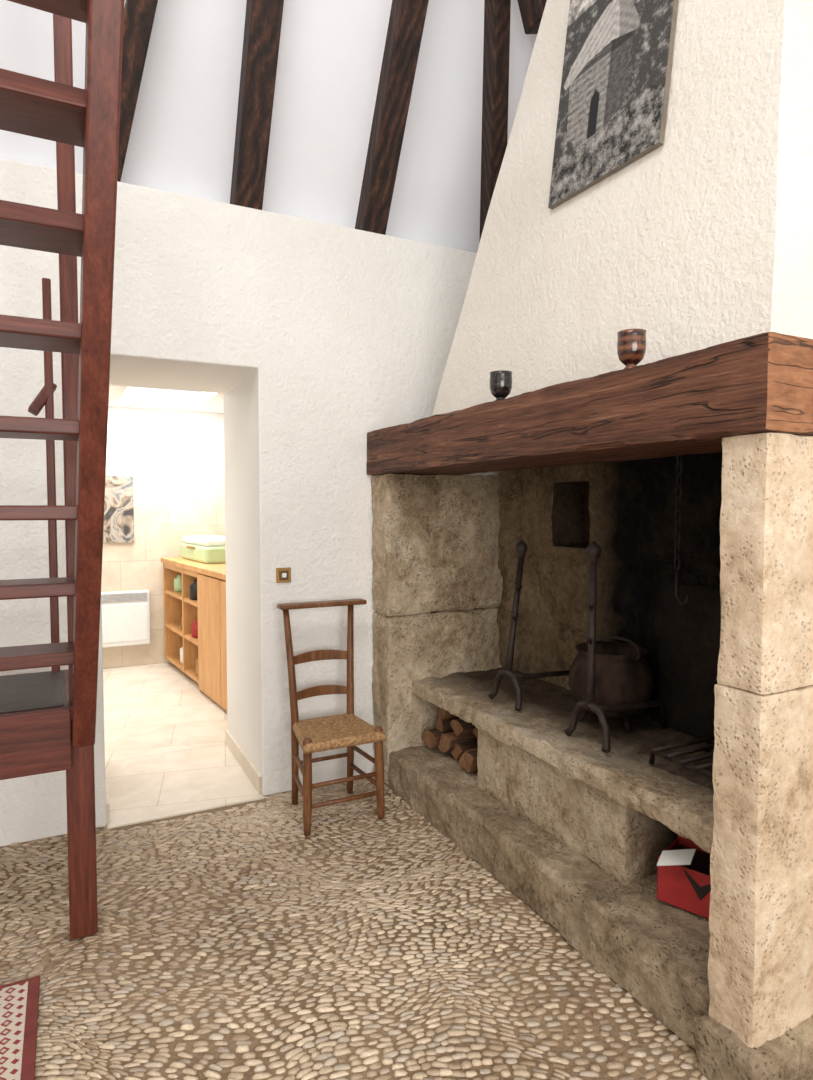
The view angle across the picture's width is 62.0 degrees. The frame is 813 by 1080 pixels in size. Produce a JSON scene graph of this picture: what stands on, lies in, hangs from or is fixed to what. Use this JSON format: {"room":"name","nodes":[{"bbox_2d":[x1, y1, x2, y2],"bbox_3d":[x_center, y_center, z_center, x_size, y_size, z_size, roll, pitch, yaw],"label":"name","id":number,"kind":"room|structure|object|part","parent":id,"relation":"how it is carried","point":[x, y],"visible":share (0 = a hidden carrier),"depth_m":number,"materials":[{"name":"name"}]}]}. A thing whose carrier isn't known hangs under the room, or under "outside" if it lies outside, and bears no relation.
{"room":"traditional dwelling","nodes":[
{"label":"traditional dwelling","id":0,"kind":"room"},
{"bbox_2d":[106,406,223,473],"bbox_3d":[-2.585,0.029,5.760,2.950,2.300,0.200,-1,3,-27],"label":"wall","id":1,"kind":"structure","parent":0,"point":[138,439],"depth_m":5.85,"materials":[{"name":"paint"}]},
{"bbox_2d":[101,471,224,668],"bbox_3d":[-2.533,0.252,5.667,2.950,1.658,0.030,-1,3,-27],"label":"wall tiles","id":2,"kind":"structure","parent":1,"relation":"attached to","point":[169,507],"depth_m":5.84,"materials":[{"name":"tile"}]},
{"bbox_2d":[103,476,133,542],"bbox_3d":[-2.454,-0.257,5.652,0.320,0.560,0.023,-1,3,-27],"label":"print","id":3,"kind":"object","parent":2,"relation":"attached to","point":[119,502],"visible":0.56,"depth_m":5.66},
{"bbox_2d":[101,590,149,647],"bbox_3d":[-2.410,0.663,5.686,0.470,0.460,0.071,-1,3,-27],"label":"radiator","id":4,"kind":"object","parent":2,"relation":"attached to","point":[125,614],"visible":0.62,"depth_m":5.68,"materials":[{"name":"white metal"}]},
{"bbox_3d":[-2.396,0.699,5.660,0.430,0.310,0.007,-1,3,-27],"label":"panel","id":5,"kind":"part","parent":4,"relation":"part of","materials":[{"name":"white metal"}]},
{"bbox_2d":[103,662,227,762],"bbox_3d":[-2.017,1.180,4.683,2.950,0.102,2.330,-1,3,-27],"label":"floor","id":6,"kind":"structure","parent":0,"point":[150,709],"depth_m":4.42,"materials":[{"name":"tile"}]},
{"bbox_2d":[161,557,226,710],"bbox_3d":[-1.267,0.649,5.087,0.620,0.925,2.150,-2,3,-33],"label":"cabinet","id":7,"kind":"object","parent":6,"relation":"on","point":[195,640],"depth_m":4.98,"materials":[{"name":"brown wood"}]},
{"bbox_3d":[-1.841,0.602,5.977,0.580,0.835,0.030,-2,3,-33],"label":"panel","id":8,"kind":"part","parent":7,"relation":"part of","materials":[{"name":"brown wood"}]},
{"bbox_2d":[174,574,181,591],"bbox_3d":[-1.901,0.364,5.707,0.120,0.140,0.120,-2,3,-33],"label":"jar","id":9,"kind":"object","parent":7,"relation":"on","point":[177,581],"depth_m":5.65,"materials":[{"name":"green ceramic"}]},
{"bbox_3d":[-1.800,0.234,5.379,0.020,0.045,1.050,-2,3,-33],"label":"rail","id":10,"kind":"part","parent":7,"relation":"part of","materials":[{"name":"brown wood"}]},
{"bbox_2d":[165,589,196,606],"bbox_3d":[-1.562,0.456,5.531,0.565,0.028,1.030,-2,3,-33],"label":"shelf","id":11,"kind":"object","parent":7,"relation":"attached to","point":[186,599],"depth_m":5.32,"materials":[{"name":"brown wood"}]},
{"bbox_2d":[180,647,182,663],"bbox_3d":[-1.792,0.931,5.566,0.140,0.160,0.140,-2,3,-33],"label":"jar","id":12,"kind":"object","parent":7,"relation":"on","point":[181,649],"depth_m":5.51,"materials":[{"name":"white ceramic"}]},
{"bbox_2d":[166,622,197,645],"bbox_3d":[-1.562,0.746,5.545,0.565,0.028,1.030,-2,3,-33],"label":"shelf","id":13,"kind":"object","parent":7,"relation":"attached to","point":[176,627],"depth_m":5.35,"materials":[{"name":"brown wood"}]},
{"bbox_2d":[166,654,198,683],"bbox_3d":[-1.562,1.025,5.558,0.565,0.028,1.030,-2,3,-33],"label":"shelf","id":14,"kind":"object","parent":7,"relation":"attached to","point":[190,670],"depth_m":5.37,"materials":[{"name":"brown wood"}]},
{"bbox_2d":[190,579,196,599],"bbox_3d":[-1.595,0.382,5.215,0.150,0.150,0.150,-2,3,-33],"label":"jar","id":15,"kind":"object","parent":7,"relation":"on","point":[193,587],"depth_m":5.15,"materials":[{"name":"black plastic"}]},
{"bbox_2d":[161,557,225,580],"bbox_3d":[-1.267,0.207,5.066,0.620,0.040,2.150,-2,3,-33],"label":"countertop","id":16,"kind":"structure","parent":7,"relation":"on","point":[218,571],"depth_m":5.01,"materials":[{"name":"brown wood"}]},
{"bbox_2d":[192,618,197,637],"bbox_3d":[-1.584,0.677,5.212,0.140,0.140,0.140,-2,3,-33],"label":"jar","id":17,"kind":"object","parent":7,"relation":"on","point":[194,625],"depth_m":5.15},
{"bbox_2d":[196,659,197,675],"bbox_3d":[-1.530,0.951,5.140,0.140,0.160,0.140,-2,3,-33],"label":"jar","id":18,"kind":"object","parent":7,"relation":"on","point":[197,659],"depth_m":5.09,"materials":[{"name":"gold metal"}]},
{"bbox_2d":[181,535,225,563],"bbox_3d":[-1.589,0.071,5.506,0.335,0.190,0.750,-2,3,-33],"label":"bin","id":19,"kind":"object","parent":7,"relation":"on","point":[208,549],"visible":0.8,"depth_m":5.22,"materials":[{"name":"green plastic"}]},
{"bbox_3d":[-1.585,0.005,5.511,0.300,0.060,0.700,-2,3,-33],"label":"lid","id":20,"kind":"part","parent":19,"relation":"part of","materials":[{"name":"white plastic"}]},
{"bbox_3d":[-1.365,0.676,4.713,0.032,0.845,0.525,-2,3,-33],"label":"door panel","id":21,"kind":"part","parent":7,"relation":"part of","materials":[{"name":"brown wood"}]},
{"bbox_3d":[-1.071,0.698,4.257,0.032,0.845,0.540,-2,3,-33],"label":"door panel","id":22,"kind":"part","parent":7,"relation":"part of","materials":[{"name":"brown wood"}]},
{"bbox_2d":[108,385,223,412],"bbox_3d":[-2.019,-1.127,4.578,2.950,0.120,2.320,-1,3,-27],"label":"ceiling","id":23,"kind":"structure","parent":0,"point":[119,396],"depth_m":5.65,"materials":[{"name":"paint"}]},
{"bbox_2d":[105,744,263,828],"bbox_3d":[-1.145,1.242,3.368,0.673,0.102,0.805,-1,3,-27],"label":"threshold","id":24,"kind":"object","parent":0,"point":[166,785],"visible":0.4,"depth_m":3.30,"materials":[{"name":"tile"}]},
{"bbox_2d":[0,0,483,252],"bbox_3d":[-1.249,-2.563,2.208,4.660,2.388,1.281,-1,3,-27],"label":"ceiling","id":25,"kind":"structure","parent":0,"point":[182,138],"depth_m":3.02,"materials":[{"name":"white paint"}]},
{"bbox_2d":[117,0,546,242],"bbox_3d":[-0.975,-2.554,2.297,3.993,2.370,1.347,-1,3,-27],"label":"rafters","id":26,"kind":"object","parent":25,"relation":"attached to","point":[263,18],"visible":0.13,"depth_m":2.99,"materials":[{"name":"brown wood"}]},
{"bbox_2d":[0,158,498,846],"bbox_3d":[-1.720,-0.096,3.040,4.860,2.805,0.780,-1,3,-27],"label":"wall","id":27,"kind":"structure","parent":0,"point":[315,337],"depth_m":3.19,"materials":[{"name":"white paint"}]},
{"bbox_2d":[105,777,109,822],"bbox_3d":[-1.449,1.155,3.233,0.014,0.083,0.765,-1,3,-27],"label":"baseboard","id":28,"kind":"structure","parent":27,"relation":"attached to","point":[107,798],"depth_m":2.90,"materials":[{"name":"tile"}]},
{"bbox_2d":[225,729,261,793],"bbox_3d":[-0.859,1.141,3.530,0.014,0.083,0.765,-1,3,-27],"label":"baseboard","id":29,"kind":"structure","parent":27,"relation":"attached to","point":[255,777],"depth_m":3.45,"materials":[{"name":"tile"}]},
{"bbox_2d":[276,567,290,582],"bbox_3d":[-0.577,0.165,3.179,0.070,0.070,0.022,-1,3,-27],"label":"light switch","id":30,"kind":"object","parent":27,"relation":"attached to","point":[283,575],"visible":1,"depth_m":3.18,"materials":[{"name":"gold metal"}]},
{"bbox_2d":[0,776,706,1079],"bbox_3d":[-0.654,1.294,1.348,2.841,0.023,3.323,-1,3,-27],"label":"floor","id":31,"kind":"structure","parent":0,"point":[44,1043],"depth_m":2.04,"materials":[{"name":"beige stone"}]},
{"bbox_2d":[0,976,39,1079],"bbox_3d":[-1.375,1.300,0.910,1.505,0.009,1.550,-1,3,-27],"label":"woven rug","id":32,"kind":"object","parent":31,"relation":"on","point":[19,1000],"visible":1,"depth_m":1.74,"materials":[{"name":"beige fabric"}]},
{"bbox_2d":[0,0,124,939],"bbox_3d":[-1.258,-0.250,1.592,1.091,3.050,1.646,-1,3,-27],"label":"staircase","id":33,"kind":"structure","parent":31,"relation":"on","point":[48,718],"depth_m":1.74,"materials":[{"name":"brown wood"}]},
{"bbox_3d":[-1.309,-0.510,2.432,0.047,0.130,0.108,2,3,32],"label":"rail","id":34,"kind":"part","parent":33,"relation":"part of","materials":[{"name":"brown wood"}]},
{"bbox_3d":[-1.290,-0.221,2.455,0.028,1.430,0.030,-1,3,-27],"label":"rail post","id":35,"kind":"part","parent":33,"relation":"part of","materials":[{"name":"brown wood"}]},
{"bbox_3d":[-1.030,0.890,2.140,0.080,0.720,0.070,-1,3,-27],"label":"newel post","id":36,"kind":"part","parent":33,"relation":"part of","materials":[{"name":"brown wood"}]},
{"bbox_2d":[277,598,385,835],"bbox_3d":[-0.317,0.750,3.019,0.423,0.914,0.400,-1,3,-27],"label":"chair","id":37,"kind":"object","parent":31,"relation":"on","point":[319,734],"visible":1,"depth_m":3.05,"materials":[{"name":"brown wood"}]},
{"bbox_3d":[-0.525,0.757,3.076,0.087,0.895,0.036,2,4,42],"label":"post","id":38,"kind":"part","parent":37,"relation":"part of","materials":[{"name":"brown wood"}]},
{"bbox_3d":[-0.408,1.017,2.791,0.043,0.401,0.047,-1,3,-27],"label":"leg","id":39,"kind":"part","parent":37,"relation":"part of","materials":[{"name":"brown wood"}]},
{"bbox_3d":[-0.389,0.298,3.146,0.420,0.022,0.070,-1,3,-27],"label":"prie dieu rail","id":40,"kind":"part","parent":37,"relation":"part of","materials":[{"name":"brown wood"}]},
{"bbox_3d":[-0.326,0.842,2.980,0.367,0.038,0.330,-1,3,-27],"label":"rush seat","id":41,"kind":"part","parent":37,"relation":"part of","materials":[{"name":"beige wicker"}]},
{"bbox_3d":[-0.267,0.751,3.205,0.036,0.895,0.087,0,3,-5],"label":"post","id":42,"kind":"part","parent":37,"relation":"part of","materials":[{"name":"brown wood"}]},
{"bbox_3d":[-0.118,1.010,2.937,0.042,0.401,0.047,-1,3,-27],"label":"leg","id":43,"kind":"part","parent":37,"relation":"part of","materials":[{"name":"brown wood"}]},
{"bbox_2d":[366,0,812,1079],"bbox_3d":[0.694,-0.521,2.577,0.947,3.542,2.199,-1,3,-27],"label":"fireplace","id":44,"kind":"object","parent":31,"relation":"on","point":[702,243],"depth_m":2.10,"materials":[{"name":"stone"}]},
{"bbox_2d":[422,707,477,771],"bbox_3d":[0.349,0.901,3.191,0.390,0.210,0.454,-1,3,-27],"label":"firewood pile","id":45,"kind":"object","parent":44,"relation":"on","point":[453,734],"visible":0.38,"depth_m":3.10,"materials":[{"name":"brown wood"}]},
{"bbox_2d":[490,370,511,400],"bbox_3d":[0.334,-0.540,2.395,0.080,0.105,0.080,-1,3,-27],"label":"goblet","id":46,"kind":"object","parent":44,"relation":"on","point":[500,380],"visible":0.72,"depth_m":2.36,"materials":[{"name":"ceramic"}]},
{"bbox_2d":[488,540,568,710],"bbox_3d":[0.579,0.346,2.919,0.404,0.695,0.225,-1,3,-27],"label":"andiron","id":47,"kind":"object","parent":44,"relation":"on","point":[521,547],"visible":0.96,"depth_m":2.86,"materials":[{"name":"metal"}]},
{"bbox_3d":[0.492,0.040,2.889,0.052,0.079,0.052,-1,3,-27],"label":"knob","id":48,"kind":"part","parent":47,"relation":"part of","materials":[{"name":"metal"}]},
{"bbox_2d":[569,636,653,731],"bbox_3d":[0.790,0.547,2.620,0.316,0.332,0.316,-1,3,-27],"label":"cauldron","id":49,"kind":"object","parent":44,"relation":"on","point":[623,675],"visible":0.89,"depth_m":2.50,"materials":[{"name":"metal"}]},
{"bbox_3d":[0.691,0.681,2.643,0.046,0.062,0.027,0,3,2],"label":"leg","id":50,"kind":"part","parent":49,"relation":"part of","materials":[{"name":"metal"}]},
{"bbox_3d":[0.818,0.411,2.627,0.070,0.060,0.281,-1,3,-27],"label":"handle","id":51,"kind":"part","parent":49,"relation":"part of","materials":[{"name":"metal"}]},
{"bbox_3d":[0.824,0.687,2.532,0.028,0.062,0.046,-1,3,-27],"label":"leg","id":52,"kind":"part","parent":49,"relation":"part of","materials":[{"name":"metal"}]},
{"bbox_2d":[548,0,678,208],"bbox_3d":[0.691,-1.607,2.270,0.115,0.807,0.525,-1,3,-27],"label":"print","id":53,"kind":"object","parent":44,"relation":"attached to","point":[618,55],"visible":1,"depth_m":2.25,"materials":[{"name":"paper"}]},
{"bbox_2d":[564,541,666,752],"bbox_3d":[0.795,0.359,2.445,0.414,0.715,0.225,-1,3,-27],"label":"andiron","id":54,"kind":"object","parent":44,"relation":"on","point":[593,550],"visible":1,"depth_m":2.36,"materials":[{"name":"metal"}]},
{"bbox_3d":[0.655,0.044,2.364,0.052,0.079,0.052,-1,3,-27],"label":"knob","id":55,"kind":"part","parent":54,"relation":"part of","materials":[{"name":"metal"}]},
{"bbox_2d":[433,0,812,414],"bbox_3d":[0.805,-1.392,2.552,0.697,1.800,1.759,-1,3,-27],"label":"hood","id":56,"kind":"object","parent":44,"relation":"attached to","point":[703,240],"depth_m":2.00,"materials":[{"name":"paint"}]},
{"bbox_2d":[617,329,645,368],"bbox_3d":[0.613,-0.513,1.842,0.076,0.104,0.076,-1,3,-27],"label":"goblet","id":57,"kind":"object","parent":44,"relation":"on","point":[631,343],"visible":0.81,"depth_m":1.81,"materials":[{"name":"ceramic"}]},
{"bbox_3d":[0.892,0.710,2.001,0.018,0.054,0.448,-1,3,-27],"label":"rail","id":58,"kind":"part","parent":44,"relation":"part of","materials":[{"name":"metal"}]},
{"bbox_3d":[1.008,0.702,2.059,0.300,0.063,0.448,-1,3,-27],"label":"fire grate","id":59,"kind":"part","parent":44,"relation":"part of","materials":[{"name":"black metal"}]},
{"bbox_2d":[674,455,689,604],"bbox_3d":[0.979,-0.130,2.390,0.027,0.725,0.069,-1,3,-27],"label":"hook","id":60,"kind":"object","parent":44,"relation":"hanging from","point":[678,498],"visible":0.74,"depth_m":2.41,"materials":[{"name":"metal"}]},
{"bbox_2d":[657,834,711,918],"bbox_3d":[0.880,0.982,1.974,0.250,0.182,0.221,2,4,41],"label":"box","id":61,"kind":"object","parent":44,"relation":"on","point":[683,869],"visible":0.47,"depth_m":1.97,"materials":[{"name":"red cardboard"}]},
{"bbox_2d":[659,582,720,742],"bbox_3d":[1.133,0.447,2.295,0.025,0.550,0.680,-1,3,-27],"label":"fireback","id":62,"kind":"object","parent":44,"relation":"on","point":[690,632],"visible":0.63,"depth_m":2.46,"materials":[{"name":"black metal"}]},
{"bbox_3d":[1.124,0.704,2.118,0.018,0.054,0.448,-1,3,-27],"label":"rail","id":63,"kind":"part","parent":44,"relation":"part of","materials":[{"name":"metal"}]},
{"bbox_2d":[507,0,537,143],"bbox_3d":[1.484,-2.348,0.972,0.897,2.700,5.800,-1,3,-27],"label":"ceiling","id":64,"kind":"structure","parent":0,"point":[522,44],"depth_m":3.12,"materials":[{"name":"white paint"}]}
]}

